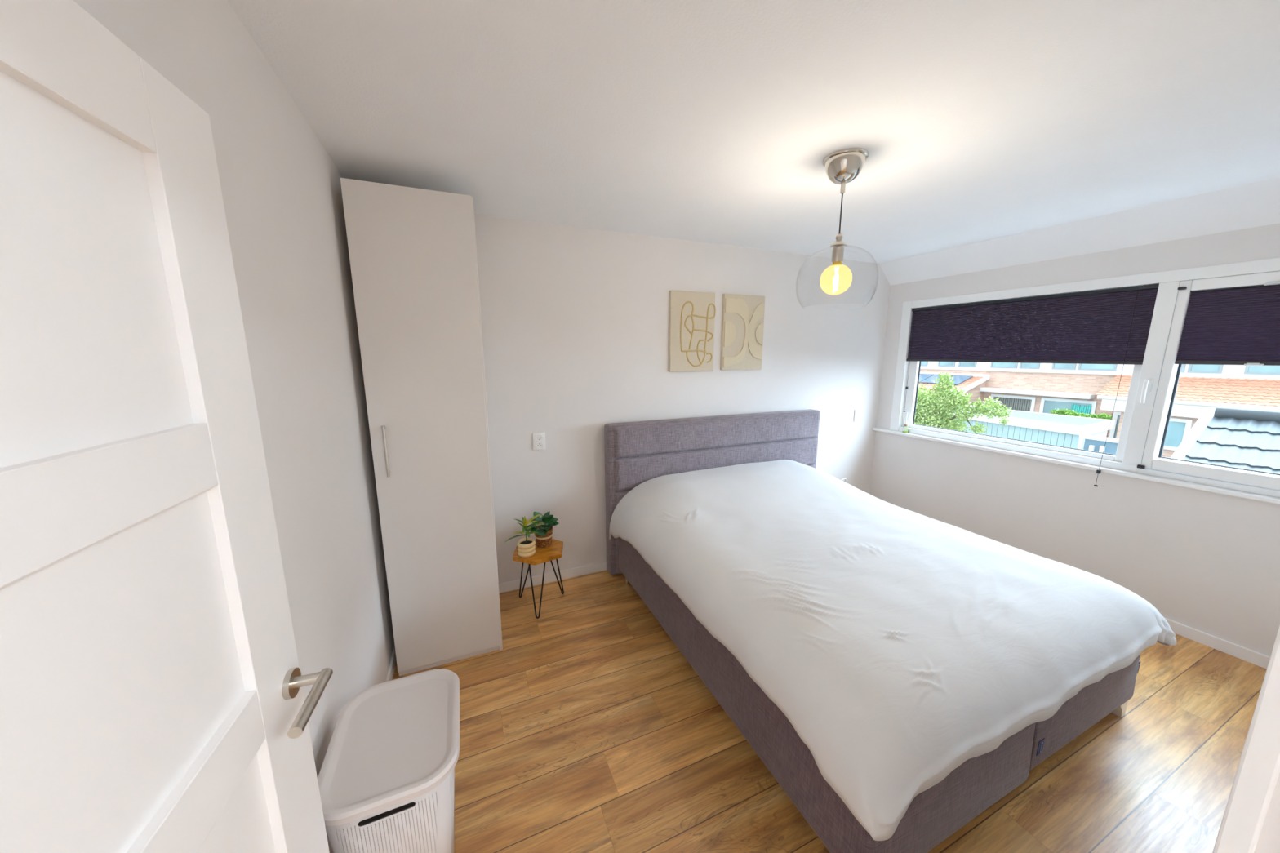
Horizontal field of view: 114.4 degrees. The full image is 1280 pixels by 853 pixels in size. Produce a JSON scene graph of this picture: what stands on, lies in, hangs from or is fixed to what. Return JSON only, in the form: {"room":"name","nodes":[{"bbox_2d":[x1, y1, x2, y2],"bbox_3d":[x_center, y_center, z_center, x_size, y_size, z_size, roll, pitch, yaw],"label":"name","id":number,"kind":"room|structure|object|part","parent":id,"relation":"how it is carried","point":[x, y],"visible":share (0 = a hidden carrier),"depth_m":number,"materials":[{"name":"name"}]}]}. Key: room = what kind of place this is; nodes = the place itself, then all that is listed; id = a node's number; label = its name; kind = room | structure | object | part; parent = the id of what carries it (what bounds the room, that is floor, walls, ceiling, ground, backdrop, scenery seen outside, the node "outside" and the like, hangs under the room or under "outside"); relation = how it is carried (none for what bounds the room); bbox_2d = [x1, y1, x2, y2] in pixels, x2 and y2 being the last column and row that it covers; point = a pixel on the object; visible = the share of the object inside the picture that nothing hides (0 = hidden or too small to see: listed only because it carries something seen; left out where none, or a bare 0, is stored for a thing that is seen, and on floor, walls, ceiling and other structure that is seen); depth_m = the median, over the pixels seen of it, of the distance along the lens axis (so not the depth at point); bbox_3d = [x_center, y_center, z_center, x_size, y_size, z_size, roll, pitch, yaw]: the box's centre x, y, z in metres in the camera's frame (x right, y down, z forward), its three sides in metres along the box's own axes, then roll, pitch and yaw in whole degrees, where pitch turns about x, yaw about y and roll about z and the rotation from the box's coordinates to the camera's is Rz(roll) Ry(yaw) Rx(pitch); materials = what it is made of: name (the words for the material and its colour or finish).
{"room":"bedroom","nodes":[
{"label":"bedroom","id":0,"kind":"room"},
{"bbox_2d":[73,0,394,852],"bbox_3d":[-0.600,0.401,0.093,0.200,2.860,5.116,-4,11,-23],"label":"wall","id":1,"kind":"structure","parent":0,"point":[281,188],"depth_m":1.21,"materials":[{"name":"paint"}]},
{"bbox_2d":[0,0,333,852],"bbox_3d":[-0.545,0.558,0.443,0.119,2.010,0.850,-3,10,-18],"label":"door","id":2,"kind":"structure","parent":1,"relation":"in","point":[152,699],"depth_m":0.49,"materials":[{"name":"paint"}]},
{"bbox_3d":[-0.571,-0.138,0.312,0.010,0.375,0.579,-4,11,-19],"label":"panel","id":3,"kind":"part","parent":2,"relation":"part of","materials":[{"name":"paint"}]},
{"bbox_3d":[-0.570,0.313,0.391,0.010,0.368,0.579,-4,11,-19],"label":"panel","id":4,"kind":"part","parent":2,"relation":"part of","materials":[{"name":"paint"}]},
{"bbox_3d":[-0.570,0.763,0.470,0.010,0.375,0.579,-4,11,-19],"label":"panel","id":5,"kind":"part","parent":2,"relation":"part of","materials":[{"name":"paint"}]},
{"bbox_3d":[-0.614,0.502,0.750,0.062,0.021,0.144,-4,11,-23],"label":"handle","id":6,"kind":"part","parent":2,"relation":"part of","materials":[{"name":"silver metal"}]},
{"bbox_2d":[385,644,396,682],"bbox_3d":[-0.979,1.380,1.436,0.013,0.068,2.696,-4,11,-23],"label":"baseboard","id":7,"kind":"structure","parent":1,"relation":"attached to","point":[393,661],"depth_m":2.13,"materials":[{"name":"white paint"}]},
{"bbox_2d":[474,214,890,583],"bbox_3d":[0.435,-0.178,3.382,4.743,2.860,0.200,-4,11,-23],"label":"wall","id":8,"kind":"structure","parent":0,"point":[575,321],"depth_m":2.99,"materials":[{"name":"paint"}]},
{"bbox_2d":[532,432,545,450],"bbox_3d":[-0.690,0.102,2.822,0.084,0.120,0.014,-4,11,-23],"label":"wall socket","id":9,"kind":"object","parent":8,"relation":"attached to","point":[539,438],"visible":1,"depth_m":2.82,"materials":[{"name":"white plastic"}]},
{"bbox_2d":[498,561,607,593],"bbox_3d":[0.689,1.000,3.582,3.685,0.068,0.013,-4,11,-23],"label":"baseboard","id":10,"kind":"structure","parent":8,"relation":"attached to","point":[593,568],"depth_m":3.01,"materials":[{"name":"white paint"}]},
{"bbox_2d":[668,290,715,372],"bbox_3d":[0.400,-0.717,3.141,0.388,0.591,0.037,-4,11,-23],"label":"relief panel","id":11,"kind":"object","parent":8,"relation":"attached to","point":[691,313],"visible":1,"depth_m":3.12,"materials":[{"name":"beige paint"}]},
{"bbox_2d":[720,293,764,369],"bbox_3d":[0.830,-0.753,3.322,0.394,0.588,0.040,-4,11,-23],"label":"relief panel","id":12,"kind":"object","parent":8,"relation":"attached to","point":[742,315],"visible":1,"depth_m":3.30,"materials":[{"name":"beige paint"}]},
{"bbox_2d":[853,408,861,422],"bbox_3d":[2.115,-0.107,4.011,0.084,0.120,0.014,-4,11,-23],"label":"wall socket","id":13,"kind":"object","parent":8,"relation":"attached to","point":[857,415],"visible":1,"depth_m":4.00,"materials":[{"name":"white plastic"}]},
{"bbox_2d":[227,0,1279,284],"bbox_3d":[1.576,-0.836,0.828,4.543,0.685,5.116,-4,11,-23],"label":"ceiling","id":14,"kind":"structure","parent":0,"point":[995,134],"depth_m":1.43,"materials":[{"name":"paint"}]},
{"bbox_2d":[822,147,868,284],"bbox_3d":[0.872,-0.840,1.806,0.332,0.612,0.332,-4,11,-23],"label":"pendant lamp","id":15,"kind":"object","parent":14,"relation":"hanging from","point":[842,166],"visible":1,"depth_m":1.73,"materials":[{"name":"silver metal"}]},
{"bbox_3d":[0.873,-0.674,1.835,0.024,0.080,0.024,-4,11,-23],"label":"glass stem","id":16,"kind":"part","parent":15,"relation":"part of","materials":[{"name":"white glass"}]},
{"bbox_2d":[831,245,844,262],"bbox_3d":[0.873,-0.760,1.820,0.047,0.065,0.047,-4,11,-23],"label":"socket","id":17,"kind":"object","parent":15,"relation":"attached to","point":[837,251],"depth_m":1.80,"materials":[{"name":"silver metal"}]},
{"bbox_3d":[0.872,-0.925,1.791,0.006,0.170,0.006,-4,11,-23],"label":"cord","id":18,"kind":"part","parent":15,"relation":"part of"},
{"bbox_2d":[392,569,1266,852],"bbox_3d":[1.442,1.457,1.171,4.243,0.001,5.116,-4,11,-23],"label":"floor","id":19,"kind":"structure","parent":0,"point":[590,730],"depth_m":1.70,"materials":[{"name":"brown wood"}]},
{"bbox_2d":[317,668,459,852],"bbox_3d":[-0.688,1.147,1.217,0.328,0.602,0.420,-4,11,-23],"label":"laundry basket","id":20,"kind":"object","parent":19,"relation":"on","point":[386,777],"visible":0.92,"depth_m":1.08,"materials":[{"name":"grey plastic"}]},
{"bbox_2d":[340,177,502,675],"bbox_3d":[-1.118,0.069,2.269,0.512,2.362,0.656,-4,11,-23],"label":"wardrobe","id":21,"kind":"object","parent":19,"relation":"on","point":[412,251],"visible":1,"depth_m":1.98,"materials":[{"name":"wood"}]},
{"bbox_3d":[-1.175,0.114,1.912,0.013,0.242,0.040,-4,11,-23],"label":"handle","id":22,"kind":"part","parent":21,"relation":"part of","materials":[{"name":"silver metal"}]},
{"bbox_2d":[512,538,564,618],"bbox_3d":[-0.656,0.988,2.707,0.337,0.400,0.319,-4,11,-23],"label":"side table","id":23,"kind":"object","parent":19,"relation":"on","point":[553,552],"visible":0.84,"depth_m":2.60,"materials":[{"name":"brown wood"}]},
{"bbox_2d":[505,514,544,557],"bbox_3d":[-0.721,0.679,2.571,0.245,0.255,0.139,-4,11,-23],"label":"potted plant","id":24,"kind":"object","parent":23,"relation":"on","point":[526,546],"visible":1,"depth_m":2.55,"materials":[{"name":"green plant"}]},
{"bbox_3d":[-0.710,0.760,2.582,0.111,0.092,0.111,-4,11,-23],"label":"pot","id":25,"kind":"part","parent":24,"relation":"part of","materials":[{"name":"beige ceramic"}]},
{"bbox_3d":[-0.752,0.992,2.762,0.120,0.373,0.124,-4,11,-23],"label":"leg","id":26,"kind":"part","parent":23,"relation":"part of","materials":[{"name":"black metal"}]},
{"bbox_3d":[-0.644,1.018,2.616,0.095,0.372,0.095,-10,14,-43],"label":"leg","id":27,"kind":"part","parent":23,"relation":"part of","materials":[{"name":"black metal"}]},
{"bbox_2d":[529,511,559,547],"bbox_3d":[-0.637,0.671,2.715,0.207,0.220,0.220,7,12,35],"label":"potted plant","id":28,"kind":"object","parent":23,"relation":"on","point":[544,538],"visible":0.98,"depth_m":2.68,"materials":[{"name":"green plant"}]},
{"bbox_3d":[-0.633,0.723,2.715,0.121,0.118,0.121,-4,11,-23],"label":"basket pot","id":29,"kind":"part","parent":28,"relation":"part of","materials":[{"name":"brown wicker"}]},
{"bbox_3d":[-0.569,0.989,2.781,0.115,0.372,0.104,-4,11,-23],"label":"leg","id":30,"kind":"part","parent":23,"relation":"part of","materials":[{"name":"black metal"}]},
{"bbox_2d":[604,408,1140,852],"bbox_3d":[1.078,0.648,2.455,1.971,1.150,2.199,-4,11,-23],"label":"upholstered bed","id":31,"kind":"object","parent":19,"relation":"on","point":[637,452],"visible":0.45,"depth_m":1.73,"materials":[{"name":"grey fabric"}]},
{"bbox_3d":[0.695,0.839,3.405,1.925,0.388,0.054,-4,11,-23],"label":"padded panel","id":32,"kind":"part","parent":31,"relation":"part of","materials":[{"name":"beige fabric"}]},
{"bbox_3d":[-0.096,1.095,2.990,0.036,0.088,0.036,-4,11,-23],"label":"leg","id":33,"kind":"part","parent":31,"relation":"part of","materials":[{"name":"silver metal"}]},
{"bbox_3d":[0.666,0.478,3.396,1.971,1.138,0.117,-4,11,-23],"label":"headboard","id":34,"kind":"part","parent":31,"relation":"part of","materials":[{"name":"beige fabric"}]},
{"bbox_3d":[0.695,0.525,3.350,1.925,0.245,0.054,-4,11,-23],"label":"padded panel","id":35,"kind":"part","parent":31,"relation":"part of","materials":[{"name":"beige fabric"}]},
{"bbox_3d":[0.694,0.281,3.307,1.925,0.246,0.054,-4,11,-23],"label":"padded panel","id":36,"kind":"part","parent":31,"relation":"part of","materials":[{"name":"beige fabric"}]},
{"bbox_3d":[0.694,0.047,3.266,1.925,0.225,0.054,-4,11,-23],"label":"padded panel","id":37,"kind":"part","parent":31,"relation":"part of","materials":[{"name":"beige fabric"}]},
{"bbox_2d":[608,459,1176,840],"bbox_3d":[1.064,0.695,2.343,1.918,0.451,2.102,-4,11,-23],"label":"duvet","id":38,"kind":"object","parent":31,"relation":"on","point":[902,647],"visible":1,"depth_m":1.60,"materials":[{"name":"white fabric"}]},
{"bbox_3d":[2.181,1.282,1.910,0.075,0.088,0.075,-4,11,-23],"label":"leg","id":39,"kind":"part","parent":31,"relation":"part of","materials":[{"name":"wood"}]},
{"bbox_2d":[869,222,1279,657],"bbox_3d":[3.504,0.261,1.863,0.250,2.510,5.116,-4,11,-23],"label":"wall","id":40,"kind":"structure","parent":0,"point":[1208,562],"depth_m":2.65,"materials":[{"name":"paint"}]},
{"bbox_2d":[872,427,1279,504],"bbox_3d":[2.938,0.234,2.937,0.148,0.026,2.716,-4,11,-23],"label":"trim","id":41,"kind":"structure","parent":40,"relation":"attached to","point":[1240,494],"depth_m":2.63,"materials":[{"name":"white paint"}]},
{"bbox_2d":[902,412,912,432],"bbox_3d":[2.485,-0.035,3.846,0.050,0.189,0.108,-4,11,-23],"label":"reed diffuser","id":42,"kind":"object","parent":41,"relation":"on","point":[904,430],"visible":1,"depth_m":3.85,"materials":[{"name":"clear glass"}]},
{"bbox_2d":[889,257,1279,472],"bbox_3d":[2.972,-0.360,2.775,0.090,1.200,2.545,-4,11,-23],"label":"window","id":43,"kind":"structure","parent":40,"relation":"in","point":[1137,415],"depth_m":2.64,"materials":[{"name":"plastic"}]},
{"bbox_2d":[902,284,1159,486],"bbox_3d":[2.739,-0.333,3.183,0.089,1.254,1.466,-4,11,-23],"label":"blind","id":44,"kind":"object","parent":43,"relation":"attached to","point":[1108,326],"visible":1,"depth_m":2.92,"materials":[{"name":"fabric"}]},
{"bbox_3d":[2.479,-0.592,3.793,0.002,0.914,0.002,-4,11,-23],"label":"pull cord","id":45,"kind":"part","parent":44,"relation":"part of","materials":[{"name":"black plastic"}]},
{"bbox_3d":[2.768,-0.502,3.166,0.020,0.022,1.466,-4,11,-23],"label":"rail","id":46,"kind":"part","parent":44,"relation":"part of","materials":[{"name":"metal"}]},
{"bbox_3d":[2.767,-0.942,3.089,0.025,0.022,1.462,-4,11,-23],"label":"head rail","id":47,"kind":"part","parent":44,"relation":"part of","materials":[{"name":"metal"}]},
{"bbox_3d":[2.987,-0.220,2.588,0.057,1.230,0.002,-4,11,-23],"label":"pull cord","id":48,"kind":"part","parent":44,"relation":"part of","materials":[{"name":"black plastic"}]},
{"bbox_2d":[1137,271,1279,497],"bbox_3d":[3.261,-0.202,2.059,0.139,1.135,0.970,-4,11,-23],"label":"window","id":49,"kind":"structure","parent":43,"relation":"attached to","point":[1265,483],"depth_m":2.36,"materials":[{"name":"plastic"}]},
{"bbox_3d":[3.036,-0.214,2.478,0.055,0.146,0.030,-4,11,-23],"label":"handle","id":50,"kind":"part","parent":49,"relation":"part of","materials":[{"name":"white plastic"}]},
{"bbox_3d":[3.291,-0.200,2.050,0.090,1.135,0.930,-4,11,-23],"label":"frame","id":51,"kind":"part","parent":49,"relation":"part of","materials":[{"name":"plastic"}]},
{"bbox_2d":[1137,280,1279,468],"bbox_3d":[3.237,-0.204,2.070,0.057,1.064,0.847,-4,11,-23],"label":"blind","id":52,"kind":"object","parent":43,"relation":"attached to","point":[1237,325],"visible":1,"depth_m":2.21,"materials":[{"name":"fabric"}]},
{"bbox_3d":[3.068,-0.263,2.440,0.002,1.035,0.001,-2,10,-8],"label":"guide cord","id":53,"kind":"part","parent":52,"relation":"part of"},
{"bbox_3d":[3.253,-0.314,2.055,0.020,0.022,0.843,-4,11,-23],"label":"rail","id":54,"kind":"part","parent":52,"relation":"part of","materials":[{"name":"metal"}]},
{"bbox_3d":[3.252,-0.708,1.986,0.025,0.022,0.839,-4,11,-23],"label":"head rail","id":55,"kind":"part","parent":52,"relation":"part of","materials":[{"name":"metal"}]},
{"bbox_2d":[1164,617,1270,669],"bbox_3d":[2.920,1.091,3.050,0.014,0.068,2.743,-4,11,-23],"label":"baseboard","id":56,"kind":"structure","parent":40,"relation":"attached to","point":[1260,660],"depth_m":2.30,"materials":[{"name":"white paint"}]},
{"bbox_2d":[1253,773,1279,852],"bbox_3d":[1.554,0.267,0.693,4.243,2.510,0.180,-4,11,-23],"label":"wall","id":57,"kind":"structure","parent":0,"point":[1268,842],"depth_m":0.31,"materials":[{"name":"paint"}]},
{"bbox_2d":[1212,626,1279,852],"bbox_3d":[0.471,0.535,0.361,0.017,2.100,0.016,-4,11,-23],"label":"trim","id":58,"kind":"structure","parent":57,"relation":"attached to","point":[1258,771],"depth_m":0.31,"materials":[{"name":"white paint"}]},
{"label":"outside","id":59,"kind":"structure","parent":0,"visible":0},
{"bbox_3d":[26.569,0.992,20.079,55.700,0.200,75.000,-4,11,-23],"label":"ground","id":60,"kind":"structure","parent":59,"visible":0},
{"bbox_2d":[918,372,990,404],"bbox_3d":[15.974,-1.603,24.830,2.300,3.300,7.200,-4,11,-23],"label":"extension","id":61,"kind":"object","parent":60,"relation":"on","point":[970,383],"visible":0.26,"depth_m":22.00,"materials":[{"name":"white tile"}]},
{"bbox_3d":[16.330,-2.846,24.188,1.248,0.444,0.950,-4,11,-23],"label":"solar panel","id":62,"kind":"part","parent":61,"relation":"part of","materials":[{"name":"blue glass"}]},
{"bbox_3d":[16.726,-2.687,23.283,1.248,0.444,0.950,-4,11,-23],"label":"solar panel","id":63,"kind":"part","parent":61,"relation":"part of","materials":[{"name":"blue glass"}]},
{"bbox_3d":[17.121,-2.529,22.379,1.248,0.444,0.950,-4,11,-23],"label":"solar panel","id":64,"kind":"part","parent":61,"relation":"part of","materials":[{"name":"blue glass"}]},
{"bbox_2d":[914,372,1013,435],"bbox_3d":[8.241,0.401,11.901,1.788,3.863,3.870,-4,11,-23],"label":"tree","id":65,"kind":"object","parent":60,"relation":"on","point":[929,410],"visible":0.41,"depth_m":11.13,"materials":[{"name":"green plant"}]},
{"bbox_2d":[940,406,1114,449],"bbox_3d":[12.137,0.800,13.636,2.300,2.450,4.280,-4,11,-23],"label":"fence","id":66,"kind":"object","parent":60,"relation":"on","point":[1060,430],"visible":0.18,"depth_m":12.22,"materials":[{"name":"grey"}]},
{"bbox_2d":[1048,408,1113,420],"bbox_3d":[16.189,-0.358,15.205,0.492,0.539,1.719,-4,11,-23],"label":"hedge","id":67,"kind":"object","parent":60,"relation":"on","point":[1067,412],"visible":0.56,"depth_m":15.15,"materials":[{"name":"green plant"}]},
{"bbox_2d":[1077,434,1119,454],"bbox_3d":[11.650,1.418,10.503,0.180,2.318,0.940,-4,11,-23],"label":"gate","id":68,"kind":"object","parent":60,"relation":"on","point":[1093,443],"visible":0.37,"depth_m":10.44,"materials":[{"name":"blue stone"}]},
{"bbox_3d":[11.443,1.355,10.865,0.090,2.318,0.070,-4,11,-23],"label":"post","id":69,"kind":"part","parent":68,"relation":"part of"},
{"bbox_3d":[11.526,1.506,10.696,0.090,2.078,0.070,-4,11,-23],"label":"post","id":70,"kind":"part","parent":68,"relation":"part of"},
{"bbox_3d":[11.658,0.323,10.315,0.160,0.080,0.940,-4,11,-23],"label":"rail","id":71,"kind":"part","parent":68,"relation":"part of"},
{"bbox_3d":[11.601,1.526,10.523,0.090,2.098,0.070,-4,11,-23],"label":"post","id":72,"kind":"part","parent":68,"relation":"part of","materials":[{"name":"white"}]},
{"bbox_2d":[920,361,1279,438],"bbox_3d":[22.266,-3.856,20.113,6.900,9.350,32.400,-4,11,-23],"label":"house","id":73,"kind":"structure","parent":60,"relation":"on","point":[1040,388],"depth_m":19.30,"materials":[{"name":"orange brick"}]},
{"bbox_3d":[17.577,-4.151,23.558,0.030,1.306,0.745,-4,11,-23],"label":"pane","id":74,"kind":"part","parent":73,"relation":"part of","materials":[{"name":"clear glass"}]},
{"bbox_3d":[18.003,-3.981,22.585,0.030,1.306,0.724,-4,11,-23],"label":"pane","id":75,"kind":"part","parent":73,"relation":"part of","materials":[{"name":"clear glass"}]},
{"bbox_3d":[18.666,-3.716,21.068,0.030,1.306,0.988,-4,11,-23],"label":"pane","id":76,"kind":"part","parent":73,"relation":"part of","materials":[{"name":"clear glass"}]},
{"bbox_3d":[18.900,-0.775,21.037,0.014,1.360,1.600,-4,11,-23],"label":"pane","id":77,"kind":"part","parent":73,"relation":"part of","materials":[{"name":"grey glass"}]},
{"bbox_3d":[19.084,-3.548,20.112,0.030,1.306,0.641,-4,11,-23],"label":"pane","id":78,"kind":"part","parent":73,"relation":"part of","materials":[{"name":"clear glass"}]},
{"bbox_3d":[19.584,-3.348,18.967,0.030,1.306,0.676,-4,11,-23],"label":"pane","id":79,"kind":"part","parent":73,"relation":"part of","materials":[{"name":"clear glass"}]},
{"bbox_3d":[19.722,-0.490,19.129,0.030,1.296,1.632,-4,11,-23],"label":"pane","id":80,"kind":"part","parent":73,"relation":"part of","materials":[{"name":"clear glass"}]},
{"bbox_2d":[1071,404,1091,414],"bbox_3d":[19.833,-0.651,18.593,0.040,0.670,0.620,-4,11,-23],"label":"striped cloth","id":81,"kind":"object","parent":73,"relation":"hanging from","point":[1085,410],"visible":0.56,"depth_m":18.52,"materials":[{"name":"teal fabric"}]},
{"bbox_3d":[20.019,-3.174,17.973,0.030,1.306,1.047,-4,11,-23],"label":"pane","id":82,"kind":"part","parent":73,"relation":"part of","materials":[{"name":"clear glass"}]},
{"bbox_3d":[20.443,0.027,17.519,0.030,0.992,0.320,-4,11,-23],"label":"pane","id":83,"kind":"part","parent":73,"relation":"part of","materials":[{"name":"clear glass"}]},
{"bbox_3d":[21.161,-2.717,15.359,0.030,1.306,0.636,-4,11,-23],"label":"pane","id":84,"kind":"part","parent":73,"relation":"part of","materials":[{"name":"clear glass"}]},
{"bbox_3d":[21.689,-2.506,14.152,0.030,1.306,0.783,-4,11,-23],"label":"pane","id":85,"kind":"part","parent":73,"relation":"part of","materials":[{"name":"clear glass"}]},
{"bbox_2d":[1095,374,1279,457],"bbox_3d":[21.659,0.452,12.394,1.827,3.536,11.150,-4,11,-23],"label":"building","id":86,"kind":"structure","parent":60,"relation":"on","point":[1255,393],"depth_m":14.88,"materials":[{"name":"orange tile"}]},
{"bbox_3d":[19.719,0.268,15.355,0.060,0.940,0.660,-4,11,-23],"label":"pane","id":87,"kind":"part","parent":86,"relation":"part of","materials":[{"name":"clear glass"}]},
{"bbox_2d":[1170,406,1279,474],"bbox_3d":[9.057,2.211,2.373,3.577,3.577,8.430,-4,11,-23],"label":"tiled roof","id":88,"kind":"structure","parent":60,"relation":"on","point":[1247,438],"depth_m":6.04,"materials":[{"name":"grey tile"}]}
]}

